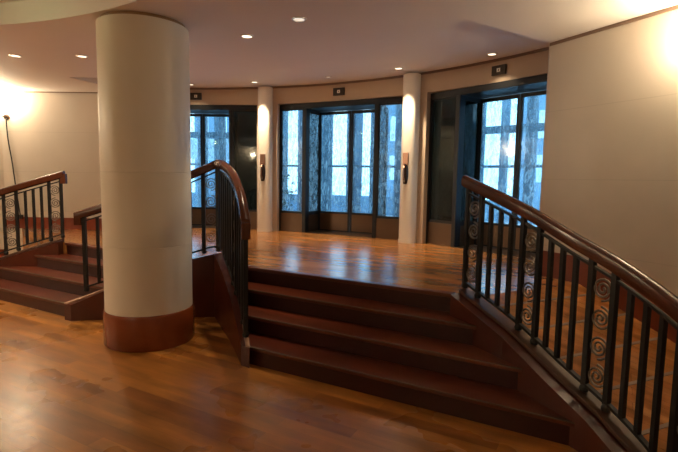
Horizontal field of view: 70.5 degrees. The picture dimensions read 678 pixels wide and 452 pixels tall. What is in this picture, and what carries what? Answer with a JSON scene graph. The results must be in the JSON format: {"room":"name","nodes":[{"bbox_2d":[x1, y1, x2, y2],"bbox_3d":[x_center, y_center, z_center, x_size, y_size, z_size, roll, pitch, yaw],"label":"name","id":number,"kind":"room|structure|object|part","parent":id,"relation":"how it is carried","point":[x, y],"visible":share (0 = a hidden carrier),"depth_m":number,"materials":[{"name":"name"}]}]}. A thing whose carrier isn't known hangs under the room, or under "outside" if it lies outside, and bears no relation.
{"room":"elevator lobby","nodes":[
{"label":"elevator lobby","id":0,"kind":"room"},
{"bbox_2d":[0,106,22,218],"bbox_3d":[-5.692,-1.065,8.212,0.330,1.900,0.265,1,6,0],"label":"floor lamp","id":1,"kind":"object","parent":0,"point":[3,110],"visible":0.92,"depth_m":8.26,"materials":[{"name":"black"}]},
{"bbox_3d":[-5.717,-1.946,8.119,0.250,0.130,0.250,1,6,0],"label":"lamp shade","id":2,"kind":"part","parent":1,"relation":"part of","materials":[{"name":"beige"}]},
{"bbox_3d":[-5.648,-1.035,8.318,0.187,1.721,0.020,1,6,0],"label":"cord","id":3,"kind":"part","parent":1,"relation":"part of","materials":[{"name":"black plastic"}]},
{"bbox_2d":[0,92,101,253],"bbox_3d":[-6.101,-0.845,8.046,5.128,3.100,0.944,0,6,-14],"label":"wall","id":4,"kind":"structure","parent":0,"point":[49,133],"depth_m":8.30,"materials":[{"name":"beige paint"}]},
{"bbox_2d":[0,91,97,92],"bbox_3d":[-5.406,-2.287,8.120,3.724,0.018,0.264,1,6,-2],"label":"trim","id":5,"kind":"structure","parent":4,"relation":"attached to","point":[0,91],"depth_m":8.20,"materials":[{"name":"brown paint"}]},
{"bbox_2d":[6,217,101,229],"bbox_3d":[-4.718,-0.042,8.398,2.286,0.200,0.088,1,6,4],"label":"baseboard","id":6,"kind":"structure","parent":4,"relation":"attached to","point":[68,222],"depth_m":8.41,"materials":[{"name":"red wood"}]},
{"bbox_2d":[0,289,577,451],"bbox_3d":[-2.575,1.427,2.154,14.500,0.150,15.200,1,6,0],"label":"floor","id":7,"kind":"structure","parent":0,"point":[62,389],"depth_m":3.36,"materials":[{"name":"brown wood"}]},
{"bbox_2d":[0,238,214,320],"bbox_3d":[-3.665,0.577,6.122,4.732,0.730,1.273,3,6,18],"label":"staircase","id":8,"kind":"structure","parent":7,"relation":"on","point":[28,277],"depth_m":5.93,"materials":[{"name":"red wood"}]},
{"bbox_2d":[0,171,66,254],"bbox_3d":[-4.973,0.023,6.580,2.331,1.604,0.201,0,6,-13],"label":"balustrade","id":9,"kind":"object","parent":8,"relation":"on","point":[62,177],"visible":1,"depth_m":6.70,"materials":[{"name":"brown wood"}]},
{"bbox_3d":[-4.654,-0.027,6.684,0.034,0.857,0.034,0,6,-11],"label":"panel post","id":10,"kind":"part","parent":9,"relation":"part of","materials":[{"name":"metal"}]},
{"bbox_3d":[-4.496,-0.082,6.705,0.034,0.857,0.034,0,6,-9],"label":"panel post","id":11,"kind":"part","parent":9,"relation":"part of","materials":[{"name":"metal"}]},
{"bbox_3d":[-4.980,-0.296,6.549,2.199,0.679,0.134,0,6,-13],"label":"rail","id":12,"kind":"part","parent":9,"relation":"part of","materials":[{"name":"wood"}]},
{"bbox_3d":[-4.993,0.440,6.622,2.200,0.676,0.140,0,6,-13],"label":"rail","id":13,"kind":"part","parent":9,"relation":"part of","materials":[{"name":"wood"}]},
{"bbox_3d":[-4.979,-0.388,6.537,2.304,0.778,0.201,0,6,-13],"label":"handrail","id":14,"kind":"part","parent":9,"relation":"part of","materials":[{"name":"brown wood"}]},
{"bbox_3d":[-4.059,-0.217,6.737,0.034,0.857,0.034,0,6,-5],"label":"panel post","id":15,"kind":"part","parent":9,"relation":"part of","materials":[{"name":"metal"}]},
{"bbox_3d":[-3.898,-0.265,6.747,0.034,0.857,0.034,0,6,-5],"label":"panel post","id":16,"kind":"part","parent":9,"relation":"part of","materials":[{"name":"metal"}]},
{"bbox_2d":[96,11,194,352],"bbox_3d":[-1.844,-0.385,4.618,0.840,3.000,0.840,1,6,0],"label":"column","id":17,"kind":"structure","parent":7,"relation":"on","point":[143,65],"depth_m":4.29,"materials":[{"name":"beige paint"}]},
{"bbox_2d":[214,253,647,451],"bbox_3d":[0.325,0.863,3.919,4.732,0.730,1.273,6,7,40],"label":"staircase","id":18,"kind":"structure","parent":7,"relation":"on","point":[503,380],"depth_m":3.77,"materials":[{"name":"red wood"}]},
{"bbox_2d":[73,159,250,337],"bbox_3d":[-1.584,0.068,5.051,2.562,1.563,1.023,4,7,31],"label":"balustrade","id":19,"kind":"object","parent":18,"relation":"on","point":[233,224],"visible":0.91,"depth_m":5.06,"materials":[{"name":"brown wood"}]},
{"bbox_3d":[-2.822,0.305,5.336,0.040,0.850,0.040,0,6,-6],"label":"panel post","id":20,"kind":"part","parent":19,"relation":"part of","materials":[{"name":"metal"}]},
{"bbox_3d":[-1.562,-0.288,5.022,2.436,0.595,0.935,4,7,32],"label":"rail","id":21,"kind":"part","parent":19,"relation":"part of","materials":[{"name":"metal"}]},
{"bbox_3d":[-1.813,-0.340,4.733,2.158,0.698,1.512,1,6,0],"label":"handrail","id":22,"kind":"part","parent":19,"relation":"part of","materials":[{"name":"brown wood"}]},
{"bbox_3d":[-1.577,0.538,5.103,2.439,0.545,0.940,4,7,32],"label":"rail","id":23,"kind":"part","parent":19,"relation":"part of","materials":[{"name":"metal"}]},
{"bbox_3d":[-1.540,-0.150,5.461,0.040,0.929,0.040,0,6,-6],"label":"panel post","id":24,"kind":"part","parent":19,"relation":"part of","materials":[{"name":"metal"}]},
{"bbox_3d":[-1.372,-0.196,5.449,0.040,0.970,0.040,4,6,26],"label":"panel post","id":25,"kind":"part","parent":19,"relation":"part of","materials":[{"name":"metal"}]},
{"bbox_3d":[-1.051,0.062,4.781,0.040,1.066,0.040,-1,6,-23],"label":"panel post","id":26,"kind":"part","parent":19,"relation":"part of","materials":[{"name":"metal"}]},
{"bbox_3d":[-0.989,0.138,4.630,0.040,1.064,0.040,-1,6,-21],"label":"panel post","id":27,"kind":"part","parent":19,"relation":"part of","materials":[{"name":"metal"}]},
{"bbox_3d":[-0.844,0.361,4.235,0.040,1.023,0.040,-1,6,-18],"label":"panel post","id":28,"kind":"part","parent":19,"relation":"part of","materials":[{"name":"metal"}]},
{"bbox_3d":[-0.795,0.471,4.083,0.040,0.964,0.040,-1,6,-17],"label":"panel post","id":29,"kind":"part","parent":19,"relation":"part of","materials":[{"name":"metal"}]},
{"bbox_2d":[461,175,677,451],"bbox_3d":[1.465,0.485,3.015,0.201,1.604,2.304,-1,6,-19],"label":"balustrade","id":30,"kind":"object","parent":18,"relation":"on","point":[654,291],"visible":1,"depth_m":2.97,"materials":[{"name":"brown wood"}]},
{"bbox_3d":[1.066,0.091,4.005,0.034,0.857,0.034,-2,6,-26],"label":"panel post","id":31,"kind":"part","parent":30,"relation":"part of","materials":[{"name":"metal"}]},
{"bbox_3d":[1.137,0.155,3.868,0.034,0.857,0.034,-2,6,-27],"label":"panel post","id":32,"kind":"part","parent":30,"relation":"part of","materials":[{"name":"metal"}]},
{"bbox_3d":[1.326,0.335,3.490,0.034,0.857,0.034,-1,6,-23],"label":"panel post","id":33,"kind":"part","parent":30,"relation":"part of","materials":[{"name":"metal"}]},
{"bbox_3d":[1.385,0.405,3.349,0.034,0.857,0.034,-1,6,-21],"label":"panel post","id":34,"kind":"part","parent":30,"relation":"part of","materials":[{"name":"metal"}]},
{"bbox_3d":[1.460,0.902,3.058,0.140,0.676,2.200,-1,6,-19],"label":"rail","id":35,"kind":"part","parent":30,"relation":"part of","materials":[{"name":"metal"}]},
{"bbox_3d":[1.472,0.074,2.975,0.201,0.778,2.304,-1,6,-19],"label":"handrail","id":36,"kind":"part","parent":30,"relation":"part of","materials":[{"name":"brown wood"}]},
{"bbox_3d":[1.473,0.166,2.986,0.134,0.679,2.199,-1,6,-19],"label":"rail","id":37,"kind":"part","parent":30,"relation":"part of","materials":[{"name":"metal"}]},
{"bbox_3d":[1.538,0.602,2.958,0.034,0.857,0.034,-1,6,-23],"label":"panel post","id":38,"kind":"part","parent":30,"relation":"part of","materials":[{"name":"metal"}]},
{"bbox_3d":[1.596,0.673,2.815,0.034,0.857,0.034,-1,6,-19],"label":"panel post","id":39,"kind":"part","parent":30,"relation":"part of","materials":[{"name":"metal"}]},
{"bbox_3d":[1.694,0.888,2.410,0.034,0.866,0.034,0,6,-7],"label":"panel post","id":40,"kind":"part","parent":30,"relation":"part of","materials":[{"name":"metal"}]},
{"bbox_2d":[481,284,675,451],"bbox_3d":[2.034,0.985,3.439,1.522,0.640,1.920,-2,6,-25],"label":"ramp","id":41,"kind":"object","parent":7,"relation":"on","point":[581,299],"visible":0.21,"depth_m":3.58,"materials":[{"name":"brown wood"}]},
{"bbox_2d":[22,228,570,340],"bbox_3d":[-1.078,0.568,7.136,9.261,0.640,3.293,4,6,29],"label":"floor","id":42,"kind":"structure","parent":0,"point":[420,265],"depth_m":5.90,"materials":[{"name":"brown wood"}]},
{"bbox_2d":[0,0,677,91],"bbox_3d":[-2.521,-1.674,1.252,14.500,0.200,14.010,1,6,0],"label":"ceiling","id":43,"kind":"structure","parent":0,"point":[48,35],"depth_m":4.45,"materials":[{"name":"beige paint"}]},
{"bbox_2d":[8,54,21,57],"bbox_3d":[-3.870,-2.033,5.736,0.136,0.008,0.136,1,6,0],"label":"recessed light","id":44,"kind":"object","parent":43,"relation":"in","point":[11,55],"visible":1,"depth_m":5.72,"materials":[{"name":"beige"}]},
{"bbox_2d":[76,55,87,57],"bbox_3d":[-3.055,-2.016,5.706,0.136,0.008,0.136,1,6,0],"label":"recessed light","id":45,"kind":"object","parent":43,"relation":"in","point":[79,56],"visible":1,"depth_m":5.71,"materials":[{"name":"beige"}]},
{"bbox_2d":[240,34,253,38],"bbox_3d":[-0.917,-1.888,4.780,0.136,0.008,0.136,1,6,0],"label":"recessed light","id":46,"kind":"object","parent":43,"relation":"in","point":[246,36],"visible":1,"depth_m":4.78,"materials":[{"name":"beige"}]},
{"bbox_2d":[291,16,306,21],"bbox_3d":[-0.353,-1.825,4.243,0.136,0.008,0.136,1,6,0],"label":"recessed light","id":47,"kind":"object","parent":43,"relation":"in","point":[295,19],"visible":1,"depth_m":4.24,"materials":[{"name":"beige"}]},
{"bbox_2d":[486,53,497,55],"bbox_3d":[1.928,-2.163,6.050,0.136,0.008,0.136,1,6,0],"label":"recessed light","id":48,"kind":"object","parent":43,"relation":"in","point":[487,54],"visible":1,"depth_m":6.06,"materials":[{"name":"beige"}]},
{"bbox_2d":[190,50,548,242],"bbox_3d":[-0.224,-1.063,7.521,8.422,2.560,1.681,4,6,28],"label":"wall","id":49,"kind":"structure","parent":0,"point":[534,64],"depth_m":7.39,"materials":[{"name":"beige paint"}]},
{"bbox_2d":[190,93,201,99],"bbox_3d":[-2.592,-2.350,8.695,0.210,0.124,0.026,1,6,3],"label":"plate","id":50,"kind":"object","parent":49,"relation":"attached to","point":[193,96],"visible":1,"depth_m":8.69,"materials":[{"name":"brown metal"}]},
{"bbox_2d":[190,105,256,229],"bbox_3d":[-2.645,-1.105,9.086,2.430,2.255,0.520,1,6,3],"label":"glazed entrance","id":51,"kind":"object","parent":49,"relation":"attached to","point":[242,127],"visible":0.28,"depth_m":8.80,"materials":[{"name":"black metal"}]},
{"bbox_3d":[-2.956,-1.241,9.310,0.567,1.740,0.008,1,6,3],"label":"door glass","id":52,"kind":"part","parent":51,"relation":"part of","materials":[{"name":"glass"}]},
{"bbox_3d":[-2.958,-1.088,9.325,0.637,2.147,0.040,1,6,3],"label":"door","id":53,"kind":"part","parent":51,"relation":"part of","materials":[{"name":"glass"}]},
{"bbox_3d":[-2.974,-0.191,9.414,0.567,0.300,0.030,1,6,3],"label":"door kick panel","id":54,"kind":"part","parent":51,"relation":"part of","materials":[{"name":"brown wood"}]},
{"bbox_3d":[-2.326,-0.177,9.381,0.567,0.300,0.030,1,6,3],"label":"door kick panel","id":55,"kind":"part","parent":51,"relation":"part of","materials":[{"name":"brown wood"}]},
{"bbox_3d":[-2.310,-1.074,9.293,0.637,2.147,0.040,1,6,3],"label":"door","id":56,"kind":"part","parent":51,"relation":"part of","materials":[{"name":"glass"}]},
{"bbox_3d":[-2.308,-1.226,9.278,0.567,1.740,0.008,1,6,3],"label":"door glass","id":57,"kind":"part","parent":51,"relation":"part of","materials":[{"name":"clear glass"}]},
{"bbox_3d":[-2.657,-1.084,8.862,2.430,2.255,0.070,1,6,3],"label":"frame","id":58,"kind":"part","parent":51,"relation":"part of","materials":[{"name":"black metal"}]},
{"bbox_3d":[-1.711,-1.182,8.803,0.460,1.835,0.030,1,6,3],"label":"panel frame","id":59,"kind":"part","parent":51,"relation":"part of","materials":[{"name":"black glass"}]},
{"bbox_3d":[-1.711,-1.192,8.801,0.424,1.775,0.008,1,6,3],"label":"glass","id":60,"kind":"part","parent":51,"relation":"part of","materials":[{"name":"black glass"}]},
{"bbox_3d":[-1.730,-0.105,8.906,0.460,0.330,0.035,1,6,3],"label":"kick panel","id":61,"kind":"part","parent":51,"relation":"part of","materials":[{"name":"brown wood"}]},
{"bbox_2d":[257,86,272,231],"bbox_3d":[-1.317,-1.165,8.520,0.262,2.530,0.191,3,6,15],"label":"pilaster","id":62,"kind":"object","parent":49,"relation":"attached to","point":[265,93],"visible":0.99,"depth_m":8.44,"materials":[{"name":"beige paint"}]},
{"bbox_2d":[260,154,264,180],"bbox_3d":[-1.351,-1.025,8.418,0.100,0.470,0.076,3,6,15],"label":"plate","id":63,"kind":"object","parent":62,"relation":"attached to","point":[262,156],"visible":1,"depth_m":8.42,"materials":[{"name":"orange metal"}]},
{"bbox_3d":[-1.342,-1.169,8.429,0.092,0.185,0.024,3,6,15],"label":"plate","id":64,"kind":"part","parent":63,"relation":"part of","materials":[{"name":"orange metal"}]},
{"bbox_2d":[333,87,344,95],"bbox_3d":[-0.003,-2.235,7.982,0.210,0.124,0.026,4,6,27],"label":"plate","id":65,"kind":"object","parent":49,"relation":"attached to","point":[336,91],"visible":1,"depth_m":7.97,"materials":[{"name":"brown"}]},
{"bbox_2d":[279,97,402,239],"bbox_3d":[0.108,-0.984,8.335,2.430,2.255,0.520,4,6,28],"label":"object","id":66,"kind":"object","parent":49,"relation":"attached to","point":[311,219],"visible":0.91,"depth_m":8.47,"materials":[{"name":"black metal"}]},
{"bbox_3d":[-0.850,-0.066,8.666,0.460,0.330,0.035,4,6,28],"label":"kick panel","id":67,"kind":"part","parent":66,"relation":"part of","materials":[{"name":"brown wood"}]},
{"bbox_3d":[-0.830,-1.143,8.563,0.460,1.835,0.030,4,6,28],"label":"panel frame","id":68,"kind":"part","parent":66,"relation":"part of","materials":[{"name":"black metal"}]},
{"bbox_3d":[-0.830,-1.153,8.561,0.424,1.775,0.008,4,6,28],"label":"glass","id":69,"kind":"part","parent":66,"relation":"part of","materials":[{"name":"glass"}]},
{"bbox_3d":[-0.460,-0.982,8.676,0.030,2.165,0.450,4,6,28],"label":"return frame","id":70,"kind":"part","parent":66,"relation":"part of","materials":[{"name":"black metal"}]},
{"bbox_3d":[-0.478,-0.059,8.762,0.022,0.310,0.340,4,6,28],"label":"return kick panel","id":71,"kind":"part","parent":66,"relation":"part of","materials":[{"name":"brown wood"}]},
{"bbox_3d":[-0.460,-1.136,8.657,0.007,1.735,0.340,4,6,28],"label":"return glass","id":72,"kind":"part","parent":66,"relation":"part of","materials":[{"name":"blue glass"}]},
{"bbox_3d":[-0.092,-0.078,8.772,0.567,0.300,0.030,4,6,28],"label":"door kick panel","id":73,"kind":"part","parent":66,"relation":"part of","materials":[{"name":"brown wood"}]},
{"bbox_3d":[-0.077,-0.975,8.684,0.637,2.147,0.040,4,6,28],"label":"door","id":74,"kind":"part","parent":66,"relation":"part of","materials":[{"name":"glass"}]},
{"bbox_3d":[-0.074,-1.128,8.669,0.567,1.740,0.008,4,6,28],"label":"door glass","id":75,"kind":"part","parent":66,"relation":"part of","materials":[{"name":"glass"}]},
{"bbox_3d":[0.482,-0.038,8.471,0.567,0.300,0.030,4,6,28],"label":"door kick panel","id":76,"kind":"part","parent":66,"relation":"part of","materials":[{"name":"brown wood"}]},
{"bbox_3d":[0.497,-0.935,8.383,0.637,2.147,0.040,4,6,28],"label":"door","id":77,"kind":"part","parent":66,"relation":"part of","materials":[{"name":"glass"}]},
{"bbox_3d":[0.500,-1.088,8.368,0.567,1.740,0.008,4,6,28],"label":"door glass","id":78,"kind":"part","parent":66,"relation":"part of","materials":[{"name":"glass"}]},
{"bbox_3d":[0.708,-1.056,8.046,0.007,1.735,0.340,4,6,28],"label":"return glass","id":79,"kind":"part","parent":66,"relation":"part of","materials":[{"name":"glass"}]},
{"bbox_3d":[0.708,-0.902,8.065,0.030,2.165,0.450,4,6,28],"label":"return frame","id":80,"kind":"part","parent":66,"relation":"part of","materials":[{"name":"blue glass"}]},
{"bbox_3d":[0.821,0.049,7.791,0.460,0.330,0.035,4,6,28],"label":"kick panel","id":81,"kind":"part","parent":66,"relation":"part of","materials":[{"name":"brown wood"}]},
{"bbox_3d":[0.841,-1.028,7.688,0.460,1.835,0.030,4,6,28],"label":"panel frame","id":82,"kind":"part","parent":66,"relation":"part of","materials":[{"name":"black metal"}]},
{"bbox_3d":[0.841,-1.038,7.686,0.424,1.775,0.008,4,6,28],"label":"glass","id":83,"kind":"part","parent":66,"relation":"part of","materials":[{"name":"blue glass"}]},
{"bbox_2d":[190,47,548,89],"bbox_3d":[-0.194,-2.310,7.309,7.981,0.034,1.411,4,6,29],"label":"trim","id":84,"kind":"structure","parent":49,"relation":"attached to","point":[545,48],"depth_m":7.50,"materials":[{"name":"brown wood"}]},
{"bbox_2d":[398,73,420,243],"bbox_3d":[1.061,-1.002,7.282,0.262,2.530,0.191,6,7,40],"label":"pilaster","id":85,"kind":"object","parent":49,"relation":"attached to","point":[410,109],"visible":0.99,"depth_m":7.20,"materials":[{"name":"beige paint"}]},
{"bbox_2d":[403,153,408,183],"bbox_3d":[0.981,-0.865,7.203,0.100,0.470,0.076,6,7,40],"label":"plate","id":86,"kind":"object","parent":85,"relation":"attached to","point":[405,155],"visible":1,"depth_m":7.20,"materials":[{"name":"orange metal"}]},
{"bbox_3d":[1.000,-1.009,7.209,0.092,0.185,0.024,6,7,40],"label":"plate","id":87,"kind":"part","parent":86,"relation":"part of","materials":[{"name":"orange metal"}]},
{"bbox_2d":[426,74,546,259],"bbox_3d":[2.289,-0.766,6.503,0.520,2.255,2.430,-3,7,-37],"label":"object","id":88,"kind":"object","parent":49,"relation":"attached to","point":[456,116],"visible":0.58,"depth_m":6.97,"materials":[{"name":"black metal"}]},
{"bbox_3d":[1.518,0.119,7.206,0.035,0.330,0.460,-3,7,-37],"label":"kick panel","id":89,"kind":"part","parent":88,"relation":"part of","materials":[{"name":"brown wood"}]},
{"bbox_3d":[1.539,-0.959,7.101,0.030,1.835,0.460,-3,7,-37],"label":"panel frame","id":90,"kind":"part","parent":88,"relation":"part of","materials":[{"name":"black metal"}]},
{"bbox_3d":[1.538,-0.968,7.100,0.008,1.775,0.424,-3,7,-37],"label":"glass","id":91,"kind":"part","parent":88,"relation":"part of","materials":[{"name":"black glass"}]},
{"bbox_3d":[1.895,0.142,7.137,0.340,0.310,0.022,-3,7,-37],"label":"return kick panel","id":92,"kind":"part","parent":88,"relation":"part of","materials":[{"name":"brown wood"}]},
{"bbox_3d":[1.915,-0.781,7.050,0.450,2.165,0.030,-3,7,-37],"label":"return frame","id":93,"kind":"part","parent":88,"relation":"part of","materials":[{"name":"black metal"}]},
{"bbox_3d":[1.914,-0.935,7.032,0.340,1.735,0.007,-3,7,-37],"label":"return glass","id":94,"kind":"part","parent":88,"relation":"part of","materials":[{"name":"glass"}]},
{"bbox_3d":[2.250,0.138,6.985,0.030,0.300,0.567,-3,7,-37],"label":"door kick panel","id":95,"kind":"part","parent":88,"relation":"part of","materials":[{"name":"brown metal"}]},
{"bbox_3d":[2.266,-0.759,6.897,0.040,2.147,0.637,-3,7,-37],"label":"door","id":96,"kind":"part","parent":88,"relation":"part of","materials":[{"name":"glass"}]},
{"bbox_3d":[2.269,-0.912,6.882,0.008,1.740,0.567,-3,7,-37],"label":"door glass","id":97,"kind":"part","parent":88,"relation":"part of","materials":[{"name":"glass"}]},
{"bbox_3d":[2.644,0.195,6.472,0.030,0.300,0.567,-3,7,-37],"label":"door kick panel","id":98,"kind":"part","parent":88,"relation":"part of","materials":[{"name":"brown metal"}]},
{"bbox_3d":[2.662,-0.855,6.369,0.008,1.740,0.567,-3,7,-37],"label":"door glass","id":99,"kind":"part","parent":88,"relation":"part of","materials":[{"name":"glass"}]},
{"bbox_3d":[2.660,-0.702,6.384,0.040,2.147,0.637,-3,7,-37],"label":"door","id":100,"kind":"part","parent":88,"relation":"part of","materials":[{"name":"glass"}]},
{"bbox_2d":[491,64,506,75],"bbox_3d":[2.080,-2.028,6.244,0.026,0.124,0.210,-3,7,-38],"label":"plate","id":101,"kind":"object","parent":49,"relation":"attached to","point":[499,69],"visible":1,"depth_m":6.23,"materials":[{"name":"brown"}]},
{"bbox_2d":[540,43,549,210],"bbox_3d":[2.468,-0.454,5.067,0.742,3.200,0.020,0,6,-13],"label":"wall","id":102,"kind":"structure","parent":0,"point":[549,43],"depth_m":4.92,"materials":[{"name":"beige paint"}]},
{"bbox_2d":[541,9,677,296],"bbox_3d":[3.156,-0.186,2.966,0.203,3.100,4.562,-2,6,-26],"label":"wall","id":103,"kind":"structure","parent":0,"point":[610,165],"depth_m":4.21,"materials":[{"name":"beige paint"}]},
{"bbox_2d":[542,250,676,342],"bbox_3d":[3.059,0.909,3.035,0.096,0.896,4.563,-2,6,-25],"label":"baseboard","id":104,"kind":"structure","parent":103,"relation":"attached to","point":[583,269],"depth_m":4.36,"materials":[{"name":"red wood"}]},
{"bbox_2d":[550,5,677,45],"bbox_3d":[3.104,-1.610,2.789,0.055,0.028,4.562,-2,6,-26],"label":"trim","id":105,"kind":"structure","parent":103,"relation":"attached to","point":[675,7],"depth_m":4.19,"materials":[{"name":"brown"}]},
{"label":"outside","id":106,"kind":"structure","parent":0,"visible":0},
{"bbox_2d":[386,215,536,226],"bbox_3d":[2.563,-0.301,14.028,33.515,0.110,21.819,1,6,0],"label":"ground","id":107,"kind":"structure","parent":106,"point":[386,215],"depth_m":11.51,"materials":[{"name":"grey"}]},
{"bbox_2d":[283,174,296,210],"bbox_3d":[-1.574,-0.628,10.518,1.270,1.062,0.811,2,6,8],"label":"shrub","id":108,"kind":"object","parent":107,"relation":"on","point":[284,191],"visible":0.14,"depth_m":10.54,"materials":[{"name":"plant"}]},
{"bbox_2d":[192,192,539,222],"bbox_3d":[1.301,-0.304,10.608,18.769,0.500,4.898,4,6,28],"label":"wall","id":109,"kind":"structure","parent":107,"relation":"on","point":[337,207],"depth_m":13.46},
{"bbox_2d":[190,95,544,224],"bbox_3d":[0.732,-1.827,9.334,11.991,3.760,2.536,4,6,28],"label":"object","id":110,"kind":"object","parent":107,"relation":"on","point":[533,105],"visible":0.19,"depth_m":10.70,"materials":[{"name":"blue glass"}]},
{"bbox_3d":[-3.267,-2.058,11.489,0.224,3.660,0.051,1,6,-2],"label":"screen panel","id":111,"kind":"part","parent":110,"relation":"part of","materials":[{"name":"glass"}]},
{"bbox_3d":[-3.184,-2.094,11.362,0.130,3.760,0.163,1,6,0],"label":"post","id":112,"kind":"part","parent":110,"relation":"part of","materials":[{"name":"blue"}]},
{"bbox_3d":[-2.925,-2.053,11.494,0.112,3.660,0.050,1,6,0],"label":"screen panel","id":113,"kind":"part","parent":110,"relation":"part of","materials":[{"name":"glass"}]},
{"bbox_3d":[-2.759,-2.087,11.363,0.129,3.760,0.163,1,6,0],"label":"post","id":114,"kind":"part","parent":110,"relation":"part of","materials":[{"name":"blue glass"}]},
{"bbox_3d":[-1.294,-2.009,11.341,0.176,3.660,0.050,2,6,10],"label":"screen panel","id":115,"kind":"part","parent":110,"relation":"part of","materials":[{"name":"blue glass"}]},
{"bbox_3d":[-0.818,-2.028,11.107,0.127,3.760,0.160,2,6,14],"label":"post","id":116,"kind":"part","parent":110,"relation":"part of","materials":[{"name":"blue"}]},
{"bbox_3d":[-0.551,-1.979,11.166,0.846,3.660,0.060,3,6,15],"label":"screen panel","id":117,"kind":"part","parent":110,"relation":"part of","materials":[{"name":"glass"}]},
{"bbox_3d":[-0.274,-2.004,10.955,0.127,3.760,0.160,3,6,17],"label":"post","id":118,"kind":"part","parent":110,"relation":"part of","materials":[{"name":"blue glass"}]},
{"bbox_3d":[0.274,-1.975,10.765,0.127,3.760,0.160,3,6,21],"label":"post","id":119,"kind":"part","parent":110,"relation":"part of","materials":[{"name":"blue"}]},
{"bbox_3d":[0.356,-1.934,10.870,0.367,3.660,0.052,3,6,21],"label":"screen panel","id":120,"kind":"part","parent":110,"relation":"part of","materials":[{"name":"glass"}]},
{"bbox_3d":[0.781,-1.946,10.552,0.127,3.760,0.160,4,6,24],"label":"post","id":121,"kind":"part","parent":110,"relation":"part of","materials":[{"name":"blue"}]},
{"bbox_3d":[1.538,-1.858,10.306,0.703,3.660,0.056,4,6,29],"label":"screen panel","id":122,"kind":"part","parent":110,"relation":"part of","materials":[{"name":"blue glass"}]},
{"bbox_3d":[1.328,-1.909,10.280,0.127,3.760,0.160,4,6,28],"label":"post","id":123,"kind":"part","parent":110,"relation":"part of","materials":[{"name":"blue"}]},
{"bbox_3d":[2.724,-1.759,9.510,0.351,3.660,0.052,5,7,38],"label":"screen panel","id":124,"kind":"part","parent":110,"relation":"part of","materials":[{"name":"glass"}]},
{"bbox_3d":[3.160,-1.716,9.141,0.160,3.660,0.050,6,8,42],"label":"screen panel","id":125,"kind":"part","parent":110,"relation":"part of","materials":[{"name":"glass"}]},
{"bbox_3d":[3.472,-1.714,8.664,0.160,3.760,0.127,-4,8,-44],"label":"post","id":126,"kind":"part","parent":110,"relation":"part of","materials":[{"name":"blue glass"}]},
{"bbox_3d":[3.532,-1.674,8.784,0.051,3.660,0.208,-4,8,-44],"label":"screen panel","id":127,"kind":"part","parent":110,"relation":"part of","materials":[{"name":"blue glass"}]},
{"bbox_2d":[194,95,545,201],"bbox_3d":[6.290,-3.979,16.386,27.826,6.860,6.943,5,7,33],"label":"building","id":128,"kind":"structure","parent":107,"relation":"on","point":[392,108],"depth_m":19.80,"materials":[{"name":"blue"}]},
{"bbox_2d":[190,138,228,160],"bbox_3d":[-3.272,-2.007,12.712,1.304,0.500,1.337,1,6,0],"label":"window","id":129,"kind":"structure","parent":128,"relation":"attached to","point":[194,145],"depth_m":12.07,"materials":[{"name":"white"}]}
]}

